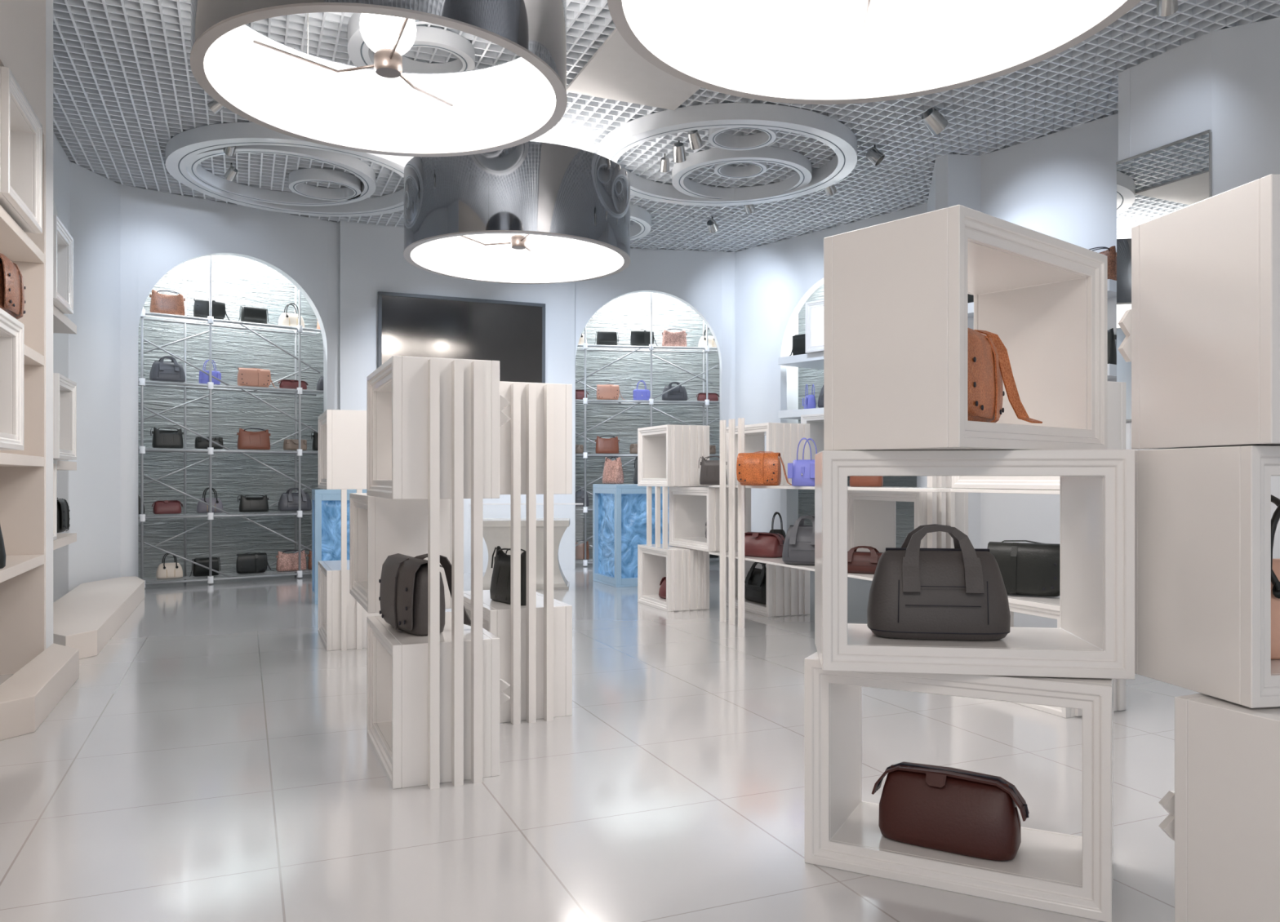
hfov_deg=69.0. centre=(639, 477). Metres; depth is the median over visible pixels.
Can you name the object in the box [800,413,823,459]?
display box
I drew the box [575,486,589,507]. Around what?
bag
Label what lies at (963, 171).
wall
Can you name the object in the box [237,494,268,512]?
bag
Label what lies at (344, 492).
decorative slats
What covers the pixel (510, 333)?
television
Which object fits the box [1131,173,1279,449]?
display box
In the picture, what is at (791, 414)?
wall shelf
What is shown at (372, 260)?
wall
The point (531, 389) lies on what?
decorative slats
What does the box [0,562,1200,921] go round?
floor
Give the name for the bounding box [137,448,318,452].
glass shelf
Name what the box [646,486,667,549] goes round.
decorative slats
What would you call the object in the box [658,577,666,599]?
bag
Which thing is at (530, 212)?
pendant lamp
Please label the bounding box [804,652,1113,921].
display box
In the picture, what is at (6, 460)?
wall shelf
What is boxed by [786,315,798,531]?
wall
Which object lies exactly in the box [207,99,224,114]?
ceiling spotlight
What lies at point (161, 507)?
bag
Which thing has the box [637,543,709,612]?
display box
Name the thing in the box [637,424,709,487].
display box
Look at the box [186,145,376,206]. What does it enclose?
ring
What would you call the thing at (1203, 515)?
display box
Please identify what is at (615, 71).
panel
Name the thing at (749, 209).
ceiling spotlight
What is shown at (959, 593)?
bag
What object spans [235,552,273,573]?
satchel
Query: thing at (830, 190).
ceiling spotlight
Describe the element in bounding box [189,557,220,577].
bag
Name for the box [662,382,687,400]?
bag
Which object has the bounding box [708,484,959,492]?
shelf
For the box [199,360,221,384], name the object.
handbag
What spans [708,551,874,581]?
shelf
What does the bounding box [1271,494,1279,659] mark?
bag
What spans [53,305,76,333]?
wall shelf
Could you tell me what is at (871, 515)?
display box
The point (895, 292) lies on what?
display box
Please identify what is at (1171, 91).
wall
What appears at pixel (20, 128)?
display box
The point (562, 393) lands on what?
display box
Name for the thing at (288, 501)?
bag
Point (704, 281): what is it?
wall
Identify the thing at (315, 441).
bag
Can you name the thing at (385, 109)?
pendant lamp
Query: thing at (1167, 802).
trim
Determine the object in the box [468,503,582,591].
table
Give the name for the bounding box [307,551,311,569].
tote bag
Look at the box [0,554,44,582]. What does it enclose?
wall shelf
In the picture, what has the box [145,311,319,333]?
glass shelf
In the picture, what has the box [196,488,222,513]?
bag
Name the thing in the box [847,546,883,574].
bag
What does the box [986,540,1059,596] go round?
satchel
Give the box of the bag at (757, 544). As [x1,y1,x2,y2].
[737,532,785,558]
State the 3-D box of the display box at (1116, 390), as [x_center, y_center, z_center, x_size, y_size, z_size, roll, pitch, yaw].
[2.509,-0.247,5.933,0.490,0.645,0.950,0,0,-23]
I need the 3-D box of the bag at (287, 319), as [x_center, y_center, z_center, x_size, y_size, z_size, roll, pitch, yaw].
[-4.872,-2.256,13.018,0.350,0.347,0.161,0,0,-39]
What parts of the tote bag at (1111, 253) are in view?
handle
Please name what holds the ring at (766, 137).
attached to the ceiling at (125, 84)
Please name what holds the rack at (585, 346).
on the floor
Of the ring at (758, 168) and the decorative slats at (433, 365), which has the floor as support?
the decorative slats at (433, 365)
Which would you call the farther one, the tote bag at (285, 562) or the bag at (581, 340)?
the bag at (581, 340)
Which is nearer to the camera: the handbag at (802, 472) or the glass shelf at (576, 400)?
the handbag at (802, 472)
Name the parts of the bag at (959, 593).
handle, handle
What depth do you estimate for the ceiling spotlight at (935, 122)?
8.90 m
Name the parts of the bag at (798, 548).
handle, handle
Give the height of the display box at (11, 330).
0.724 m
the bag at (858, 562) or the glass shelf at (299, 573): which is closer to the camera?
the bag at (858, 562)
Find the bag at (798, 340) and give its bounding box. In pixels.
[789,333,806,355]
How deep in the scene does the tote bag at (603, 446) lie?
14.78 m
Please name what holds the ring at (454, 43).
attached to the ceiling at (125, 84)
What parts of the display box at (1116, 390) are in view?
frame, frame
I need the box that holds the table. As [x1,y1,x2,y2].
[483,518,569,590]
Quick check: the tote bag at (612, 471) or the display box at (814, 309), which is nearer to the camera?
the tote bag at (612, 471)
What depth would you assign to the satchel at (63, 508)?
9.59 m
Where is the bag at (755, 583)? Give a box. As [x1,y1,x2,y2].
[744,562,766,604]
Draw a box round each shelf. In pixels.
[0,204,44,263]
[0,453,44,466]
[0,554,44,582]
[23,344,44,365]
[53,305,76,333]
[53,460,76,470]
[53,533,76,550]
[137,379,321,391]
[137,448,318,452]
[137,511,311,516]
[143,568,311,582]
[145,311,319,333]
[575,399,719,401]
[575,453,713,454]
[577,344,717,351]
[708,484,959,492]
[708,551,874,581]
[777,351,823,369]
[777,408,823,419]
[950,488,1059,494]
[968,279,1116,317]
[1107,364,1116,379]
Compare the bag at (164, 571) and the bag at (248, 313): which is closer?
the bag at (164, 571)
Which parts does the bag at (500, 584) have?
handle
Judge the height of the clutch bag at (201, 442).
0.159 m
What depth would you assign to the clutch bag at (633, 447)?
14.84 m
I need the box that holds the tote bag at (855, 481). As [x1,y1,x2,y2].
[849,475,883,487]
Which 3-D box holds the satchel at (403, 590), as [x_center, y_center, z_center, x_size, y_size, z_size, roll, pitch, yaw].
[-1.055,0.565,4.660,0.409,0.379,0.506,0,0,-32]
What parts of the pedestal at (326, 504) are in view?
relief panel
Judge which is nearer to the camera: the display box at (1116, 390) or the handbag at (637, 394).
the display box at (1116, 390)
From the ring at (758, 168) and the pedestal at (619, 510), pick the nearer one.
the ring at (758, 168)
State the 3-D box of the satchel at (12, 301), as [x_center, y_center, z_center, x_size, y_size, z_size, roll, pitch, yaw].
[-3.529,-1.044,5.154,0.198,0.333,0.569,0,0,-23]
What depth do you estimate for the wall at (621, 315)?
15.45 m
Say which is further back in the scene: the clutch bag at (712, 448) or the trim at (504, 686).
the clutch bag at (712, 448)
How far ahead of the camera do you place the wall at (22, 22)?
6.64 m
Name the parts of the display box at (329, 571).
frame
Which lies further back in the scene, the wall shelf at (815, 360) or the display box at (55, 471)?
the wall shelf at (815, 360)
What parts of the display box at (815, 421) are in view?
frame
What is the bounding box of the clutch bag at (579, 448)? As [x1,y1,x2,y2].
[575,444,583,453]
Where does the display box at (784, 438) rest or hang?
on the shelf at (849, 488)
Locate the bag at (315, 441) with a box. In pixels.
[311,431,318,451]
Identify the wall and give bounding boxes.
[0,0,45,675]
[45,0,53,648]
[53,131,69,603]
[120,184,339,577]
[137,254,323,582]
[339,221,574,573]
[574,248,735,568]
[575,292,719,562]
[735,203,927,568]
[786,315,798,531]
[798,284,916,547]
[927,161,935,212]
[947,153,980,548]
[980,112,1118,549]
[1118,67,1130,449]
[1130,31,1211,450]
[1211,17,1279,559]
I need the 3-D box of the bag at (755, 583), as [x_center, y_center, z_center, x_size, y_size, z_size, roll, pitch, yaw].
[1.307,1.099,9.809,0.293,0.429,0.603,0,0,-23]
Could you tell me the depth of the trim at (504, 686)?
4.75 m
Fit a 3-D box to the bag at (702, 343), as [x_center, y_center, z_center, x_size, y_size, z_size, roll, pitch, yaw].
[1.115,-2.251,15.077,0.336,0.336,0.156,0,0,-9]
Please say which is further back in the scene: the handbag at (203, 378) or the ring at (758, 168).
the handbag at (203, 378)
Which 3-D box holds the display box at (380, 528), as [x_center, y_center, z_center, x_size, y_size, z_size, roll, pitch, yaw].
[-1.453,0.425,5.640,0.490,0.645,0.950,0,0,-23]
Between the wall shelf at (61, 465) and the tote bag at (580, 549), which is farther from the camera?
the tote bag at (580, 549)
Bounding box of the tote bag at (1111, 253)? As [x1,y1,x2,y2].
[1088,245,1116,280]
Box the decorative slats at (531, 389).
[511,383,553,724]
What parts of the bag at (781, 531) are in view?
handle, handle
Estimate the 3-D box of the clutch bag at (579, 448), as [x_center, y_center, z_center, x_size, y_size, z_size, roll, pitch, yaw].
[-1.032,-0.444,14.750,0.277,0.138,0.128,0,0,-9]
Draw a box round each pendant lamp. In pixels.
[190,0,567,156]
[403,141,630,284]
[607,0,1141,104]
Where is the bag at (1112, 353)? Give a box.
[1107,328,1116,364]
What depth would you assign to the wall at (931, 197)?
10.91 m
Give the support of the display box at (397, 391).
attached to the decorative slats at (433, 365)
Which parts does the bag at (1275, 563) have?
handle, handle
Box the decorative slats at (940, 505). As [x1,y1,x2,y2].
[927,475,955,548]
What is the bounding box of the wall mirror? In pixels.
[1115,129,1212,422]
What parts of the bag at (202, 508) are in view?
handle, handle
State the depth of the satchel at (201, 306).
12.26 m
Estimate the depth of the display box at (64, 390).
8.62 m
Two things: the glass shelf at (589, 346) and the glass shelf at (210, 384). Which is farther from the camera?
the glass shelf at (589, 346)
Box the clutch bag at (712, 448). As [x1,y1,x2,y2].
[709,445,715,453]
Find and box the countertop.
[483,518,569,527]
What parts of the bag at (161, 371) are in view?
handle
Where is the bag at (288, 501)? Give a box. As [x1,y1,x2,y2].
[277,488,311,511]
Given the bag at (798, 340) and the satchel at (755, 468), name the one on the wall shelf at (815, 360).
the bag at (798, 340)
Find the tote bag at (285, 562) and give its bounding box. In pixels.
[275,550,306,571]
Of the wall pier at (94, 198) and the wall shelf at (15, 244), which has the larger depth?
the wall pier at (94, 198)
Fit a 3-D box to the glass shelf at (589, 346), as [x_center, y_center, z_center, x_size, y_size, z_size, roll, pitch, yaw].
[0.081,-2.073,14.917,2.460,0.006,0.390,0,0,-9]
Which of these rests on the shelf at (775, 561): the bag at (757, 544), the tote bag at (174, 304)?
the bag at (757, 544)
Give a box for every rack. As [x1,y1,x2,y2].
[137,255,323,587]
[575,292,719,567]
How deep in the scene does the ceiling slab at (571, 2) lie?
7.99 m
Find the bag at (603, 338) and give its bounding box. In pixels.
[594,330,618,345]
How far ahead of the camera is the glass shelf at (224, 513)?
12.42 m
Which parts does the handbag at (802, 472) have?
handle, handle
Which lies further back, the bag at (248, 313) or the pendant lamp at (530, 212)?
the bag at (248, 313)
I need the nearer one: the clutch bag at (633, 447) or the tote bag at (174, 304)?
the tote bag at (174, 304)
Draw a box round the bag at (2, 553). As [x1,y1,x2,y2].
[0,525,5,568]
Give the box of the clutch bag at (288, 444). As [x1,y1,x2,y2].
[283,439,306,450]
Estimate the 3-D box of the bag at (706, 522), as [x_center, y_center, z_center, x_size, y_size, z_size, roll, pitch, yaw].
[0.819,0.486,9.734,0.204,0.347,0.362,0,0,-23]
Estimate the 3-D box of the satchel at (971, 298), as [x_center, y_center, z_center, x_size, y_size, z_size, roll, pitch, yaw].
[3.696,-2.053,10.037,0.199,0.363,0.519,0,0,-37]
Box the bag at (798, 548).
[782,515,814,565]
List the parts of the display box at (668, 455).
frame, frame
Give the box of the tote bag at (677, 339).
[662,328,687,346]
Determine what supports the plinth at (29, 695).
on the floor
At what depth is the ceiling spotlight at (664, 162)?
10.19 m
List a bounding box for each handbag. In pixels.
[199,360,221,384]
[632,380,649,399]
[787,437,817,486]
[802,384,816,408]
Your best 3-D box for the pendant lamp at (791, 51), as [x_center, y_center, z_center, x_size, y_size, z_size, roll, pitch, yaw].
[1.130,-2.925,4.455,2.578,1.250,2.578,0,0,0]
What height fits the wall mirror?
2.285 m
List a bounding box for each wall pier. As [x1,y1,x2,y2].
[69,160,119,591]
[935,154,947,210]
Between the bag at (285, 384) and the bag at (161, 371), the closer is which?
the bag at (161, 371)
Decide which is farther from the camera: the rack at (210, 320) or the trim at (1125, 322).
the rack at (210, 320)
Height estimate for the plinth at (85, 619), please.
0.200 m
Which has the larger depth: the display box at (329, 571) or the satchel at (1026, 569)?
the display box at (329, 571)
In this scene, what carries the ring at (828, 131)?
attached to the ceiling at (125, 84)
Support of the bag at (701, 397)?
on the rack at (585, 346)
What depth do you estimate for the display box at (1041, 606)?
5.57 m
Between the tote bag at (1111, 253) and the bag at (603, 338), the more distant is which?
the bag at (603, 338)
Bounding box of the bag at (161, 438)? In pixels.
[150,426,183,448]
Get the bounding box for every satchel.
[0,253,25,319]
[57,497,70,533]
[193,297,231,320]
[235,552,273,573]
[237,368,276,387]
[378,553,471,635]
[596,384,624,399]
[630,329,657,346]
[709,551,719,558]
[736,451,791,485]
[968,293,973,302]
[968,328,1042,423]
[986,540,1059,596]
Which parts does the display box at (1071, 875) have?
frame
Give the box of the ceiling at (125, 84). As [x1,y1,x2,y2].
[53,0,1279,252]
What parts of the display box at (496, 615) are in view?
frame, frame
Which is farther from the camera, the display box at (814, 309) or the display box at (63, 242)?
the display box at (814, 309)
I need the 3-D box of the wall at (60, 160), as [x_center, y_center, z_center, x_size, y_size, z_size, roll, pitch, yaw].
[-5.782,-1.075,8.813,0.140,4.950,3.497,0,0,-23]
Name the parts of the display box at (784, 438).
frame, frame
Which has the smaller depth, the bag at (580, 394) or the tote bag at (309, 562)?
the tote bag at (309, 562)
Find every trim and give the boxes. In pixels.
[499,395,511,426]
[499,679,510,705]
[1117,309,1131,362]
[1158,791,1174,841]
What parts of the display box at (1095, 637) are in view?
frame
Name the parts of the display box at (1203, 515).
frame, frame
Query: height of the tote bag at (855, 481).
0.268 m
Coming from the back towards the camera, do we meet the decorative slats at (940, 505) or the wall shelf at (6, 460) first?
the decorative slats at (940, 505)
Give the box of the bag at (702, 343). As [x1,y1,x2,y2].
[698,328,716,347]
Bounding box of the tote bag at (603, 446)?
[595,435,619,453]
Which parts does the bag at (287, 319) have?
handle, handle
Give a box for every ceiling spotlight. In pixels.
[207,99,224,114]
[223,146,235,155]
[223,162,237,181]
[659,153,669,172]
[672,140,686,163]
[687,129,702,150]
[706,216,718,232]
[743,204,755,213]
[824,184,836,195]
[865,144,884,166]
[921,106,948,135]
[1156,0,1178,16]
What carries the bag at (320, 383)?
on the rack at (210, 320)
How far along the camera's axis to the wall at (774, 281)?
14.12 m
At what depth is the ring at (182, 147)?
9.95 m
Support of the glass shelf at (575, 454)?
attached to the rack at (585, 346)
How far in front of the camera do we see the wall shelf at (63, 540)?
9.01 m
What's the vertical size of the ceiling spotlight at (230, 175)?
0.204 m
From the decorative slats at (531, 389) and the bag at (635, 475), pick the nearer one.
the decorative slats at (531, 389)
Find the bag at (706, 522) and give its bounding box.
[705,521,706,538]
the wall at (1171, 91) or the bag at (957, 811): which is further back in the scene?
the wall at (1171, 91)
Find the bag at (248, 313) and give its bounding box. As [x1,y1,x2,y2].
[238,306,268,324]
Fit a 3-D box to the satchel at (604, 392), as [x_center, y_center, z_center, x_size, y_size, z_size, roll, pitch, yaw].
[-0.466,-1.352,14.826,0.458,0.254,0.156,0,0,-9]
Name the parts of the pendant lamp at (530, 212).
bulb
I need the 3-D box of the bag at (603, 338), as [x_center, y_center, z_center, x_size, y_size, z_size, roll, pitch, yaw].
[-0.543,-2.204,14.825,0.406,0.243,0.131,0,0,-9]
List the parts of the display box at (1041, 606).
frame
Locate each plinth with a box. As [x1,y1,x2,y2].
[0,643,79,741]
[53,576,144,659]
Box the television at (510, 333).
[377,291,545,383]
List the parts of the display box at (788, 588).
frame, frame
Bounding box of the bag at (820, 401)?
[817,385,823,408]
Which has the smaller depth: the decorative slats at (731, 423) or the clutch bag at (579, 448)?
the decorative slats at (731, 423)
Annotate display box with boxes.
[0,66,42,233]
[0,307,23,450]
[53,214,73,314]
[53,373,76,460]
[53,460,57,540]
[318,409,366,489]
[318,560,382,650]
[349,493,451,613]
[366,355,499,499]
[366,612,499,789]
[463,590,572,723]
[499,381,572,494]
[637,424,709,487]
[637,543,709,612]
[668,486,751,551]
[726,422,809,485]
[726,551,809,617]
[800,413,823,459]
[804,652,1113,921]
[805,299,823,353]
[814,449,1135,679]
[823,204,1107,450]
[847,490,968,552]
[951,381,1125,489]
[1007,594,1125,718]
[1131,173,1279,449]
[1135,445,1279,708]
[1174,693,1279,921]
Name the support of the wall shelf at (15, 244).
attached to the wall at (22, 22)
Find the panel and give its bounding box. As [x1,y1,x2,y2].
[566,27,701,110]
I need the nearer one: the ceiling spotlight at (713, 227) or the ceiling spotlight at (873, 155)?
the ceiling spotlight at (873, 155)
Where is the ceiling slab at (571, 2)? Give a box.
[566,1,1153,92]
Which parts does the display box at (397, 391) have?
frame, frame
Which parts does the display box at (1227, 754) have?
frame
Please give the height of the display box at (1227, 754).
0.740 m
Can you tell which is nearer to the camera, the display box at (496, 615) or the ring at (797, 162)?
the display box at (496, 615)
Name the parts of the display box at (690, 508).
frame, frame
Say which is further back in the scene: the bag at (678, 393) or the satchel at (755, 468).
the bag at (678, 393)
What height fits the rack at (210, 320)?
4.600 m
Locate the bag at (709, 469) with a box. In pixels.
[698,456,727,484]
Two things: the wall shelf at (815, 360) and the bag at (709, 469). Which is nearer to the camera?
the bag at (709, 469)
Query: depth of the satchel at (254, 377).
12.62 m
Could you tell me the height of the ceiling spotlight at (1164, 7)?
0.215 m
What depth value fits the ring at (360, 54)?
7.31 m
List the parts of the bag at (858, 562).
handle, handle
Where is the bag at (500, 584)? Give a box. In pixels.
[489,546,525,605]
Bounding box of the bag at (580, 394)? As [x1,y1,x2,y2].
[575,389,588,399]
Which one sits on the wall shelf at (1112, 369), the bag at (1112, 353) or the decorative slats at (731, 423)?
the bag at (1112, 353)
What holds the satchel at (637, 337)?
on the rack at (585, 346)
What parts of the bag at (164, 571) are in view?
handle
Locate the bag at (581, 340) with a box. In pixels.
[577,333,586,344]
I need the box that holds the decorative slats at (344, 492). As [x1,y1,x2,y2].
[341,489,362,650]
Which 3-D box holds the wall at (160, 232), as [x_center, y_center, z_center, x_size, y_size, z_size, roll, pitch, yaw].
[-5.289,-1.075,12.194,2.710,4.950,0.140,0,0,-39]
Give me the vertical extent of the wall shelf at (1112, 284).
0.110 m
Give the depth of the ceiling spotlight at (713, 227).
12.65 m
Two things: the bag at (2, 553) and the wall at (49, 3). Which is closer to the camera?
the bag at (2, 553)
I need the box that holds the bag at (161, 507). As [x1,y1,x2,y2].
[151,500,182,514]
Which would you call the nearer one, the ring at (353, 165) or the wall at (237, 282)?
the ring at (353, 165)
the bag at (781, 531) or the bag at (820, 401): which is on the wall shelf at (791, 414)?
the bag at (820, 401)
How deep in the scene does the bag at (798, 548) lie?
7.95 m
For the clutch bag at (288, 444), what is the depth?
12.98 m
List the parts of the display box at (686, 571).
frame, frame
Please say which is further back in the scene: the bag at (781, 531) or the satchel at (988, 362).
the bag at (781, 531)
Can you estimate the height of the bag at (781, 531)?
0.413 m
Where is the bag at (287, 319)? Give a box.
[278,302,304,328]
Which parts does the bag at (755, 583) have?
handle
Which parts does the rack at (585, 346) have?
rail, rail, rail, rail, rail, rail, rail, rail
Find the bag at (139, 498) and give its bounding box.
[137,495,144,515]
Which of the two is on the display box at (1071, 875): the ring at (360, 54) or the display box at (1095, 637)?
the display box at (1095, 637)
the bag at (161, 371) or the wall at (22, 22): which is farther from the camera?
the bag at (161, 371)
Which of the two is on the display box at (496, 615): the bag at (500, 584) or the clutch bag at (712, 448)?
the bag at (500, 584)
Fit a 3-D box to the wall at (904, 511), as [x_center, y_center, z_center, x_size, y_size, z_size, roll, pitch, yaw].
[3.658,-0.950,13.742,0.080,4.700,3.340,0,0,-40]
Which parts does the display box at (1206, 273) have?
frame, frame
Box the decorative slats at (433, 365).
[427,359,483,789]
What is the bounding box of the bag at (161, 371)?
[149,355,185,382]
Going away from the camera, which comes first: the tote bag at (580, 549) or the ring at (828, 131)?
the ring at (828, 131)
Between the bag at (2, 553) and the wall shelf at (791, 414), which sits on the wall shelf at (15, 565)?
the bag at (2, 553)
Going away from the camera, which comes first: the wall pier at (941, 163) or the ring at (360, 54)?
the ring at (360, 54)
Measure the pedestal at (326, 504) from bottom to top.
1.260 m
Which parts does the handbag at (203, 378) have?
handle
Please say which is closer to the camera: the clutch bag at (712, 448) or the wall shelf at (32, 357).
the wall shelf at (32, 357)
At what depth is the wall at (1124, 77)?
8.11 m
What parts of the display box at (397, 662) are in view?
frame, frame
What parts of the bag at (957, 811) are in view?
zip pull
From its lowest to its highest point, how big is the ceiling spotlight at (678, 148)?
0.230 m
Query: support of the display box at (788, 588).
on the floor
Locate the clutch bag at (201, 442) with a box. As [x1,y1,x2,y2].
[194,436,223,448]
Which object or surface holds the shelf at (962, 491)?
attached to the shelf at (849, 488)
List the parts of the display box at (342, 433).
frame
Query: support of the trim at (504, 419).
attached to the display box at (397, 391)
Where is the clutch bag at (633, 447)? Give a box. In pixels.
[629,444,637,453]
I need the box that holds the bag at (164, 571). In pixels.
[155,553,182,578]
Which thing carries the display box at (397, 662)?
on the floor
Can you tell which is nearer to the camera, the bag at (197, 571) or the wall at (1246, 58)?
the wall at (1246, 58)
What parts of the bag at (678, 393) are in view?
handle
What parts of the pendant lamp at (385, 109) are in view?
lamp shade, bulb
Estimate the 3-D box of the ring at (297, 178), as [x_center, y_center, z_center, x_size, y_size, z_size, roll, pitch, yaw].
[-3.750,-3.483,11.100,0.820,0.130,0.820,0,0,0]
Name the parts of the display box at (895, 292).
frame, frame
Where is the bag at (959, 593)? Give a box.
[866,524,1010,640]
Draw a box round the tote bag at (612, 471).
[602,456,623,484]
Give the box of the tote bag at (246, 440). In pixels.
[236,428,270,449]
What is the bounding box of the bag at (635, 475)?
[633,456,637,484]
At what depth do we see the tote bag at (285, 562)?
12.96 m
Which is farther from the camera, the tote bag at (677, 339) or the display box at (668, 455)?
the tote bag at (677, 339)
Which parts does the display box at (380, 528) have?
frame, frame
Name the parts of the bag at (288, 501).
handle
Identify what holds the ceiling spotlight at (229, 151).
attached to the ceiling at (125, 84)
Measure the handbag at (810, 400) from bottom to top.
0.366 m
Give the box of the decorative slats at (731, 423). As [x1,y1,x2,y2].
[720,417,744,627]
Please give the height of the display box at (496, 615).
0.645 m
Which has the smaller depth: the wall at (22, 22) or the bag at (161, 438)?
the wall at (22, 22)
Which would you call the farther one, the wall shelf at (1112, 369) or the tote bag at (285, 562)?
the tote bag at (285, 562)
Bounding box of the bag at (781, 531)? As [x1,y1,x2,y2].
[768,511,786,538]
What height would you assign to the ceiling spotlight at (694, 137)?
0.222 m
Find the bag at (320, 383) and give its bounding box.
[316,377,323,391]
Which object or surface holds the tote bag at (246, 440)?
on the rack at (210, 320)
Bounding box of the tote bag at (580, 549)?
[575,540,589,559]
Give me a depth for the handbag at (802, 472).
7.77 m
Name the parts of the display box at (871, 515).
frame, frame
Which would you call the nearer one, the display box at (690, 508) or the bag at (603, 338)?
the display box at (690, 508)
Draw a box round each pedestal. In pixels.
[311,489,366,604]
[592,484,668,587]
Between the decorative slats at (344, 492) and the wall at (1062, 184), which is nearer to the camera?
the decorative slats at (344, 492)
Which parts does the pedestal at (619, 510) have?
relief panel, relief panel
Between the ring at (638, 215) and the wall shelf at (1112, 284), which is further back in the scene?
the ring at (638, 215)
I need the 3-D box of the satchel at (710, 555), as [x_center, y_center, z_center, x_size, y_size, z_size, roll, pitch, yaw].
[1.188,1.185,15.077,0.324,0.240,0.128,0,0,-9]
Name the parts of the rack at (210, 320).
rail, rail, rail, rail, rail, rail, rail, rail, rail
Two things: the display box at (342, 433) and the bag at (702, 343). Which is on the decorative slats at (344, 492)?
the display box at (342, 433)
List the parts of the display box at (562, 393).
frame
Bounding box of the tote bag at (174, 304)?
[149,288,185,315]
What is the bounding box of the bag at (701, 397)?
[696,393,719,400]
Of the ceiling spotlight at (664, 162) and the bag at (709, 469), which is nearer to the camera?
the bag at (709, 469)
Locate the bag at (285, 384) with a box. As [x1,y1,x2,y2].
[278,379,308,389]
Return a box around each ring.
[165,122,412,217]
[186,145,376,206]
[288,168,361,200]
[347,12,432,68]
[401,26,475,73]
[596,102,857,205]
[630,204,650,240]
[671,146,811,199]
[708,127,776,150]
[714,161,766,178]
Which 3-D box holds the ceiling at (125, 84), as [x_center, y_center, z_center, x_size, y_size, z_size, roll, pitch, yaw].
[0.000,-3.580,8.000,19.000,0.060,19.000,0,0,-23]
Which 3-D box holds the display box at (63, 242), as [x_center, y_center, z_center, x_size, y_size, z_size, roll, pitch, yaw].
[-5.464,-1.922,8.423,0.460,0.724,0.880,0,0,-23]
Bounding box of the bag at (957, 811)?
[871,762,1029,861]

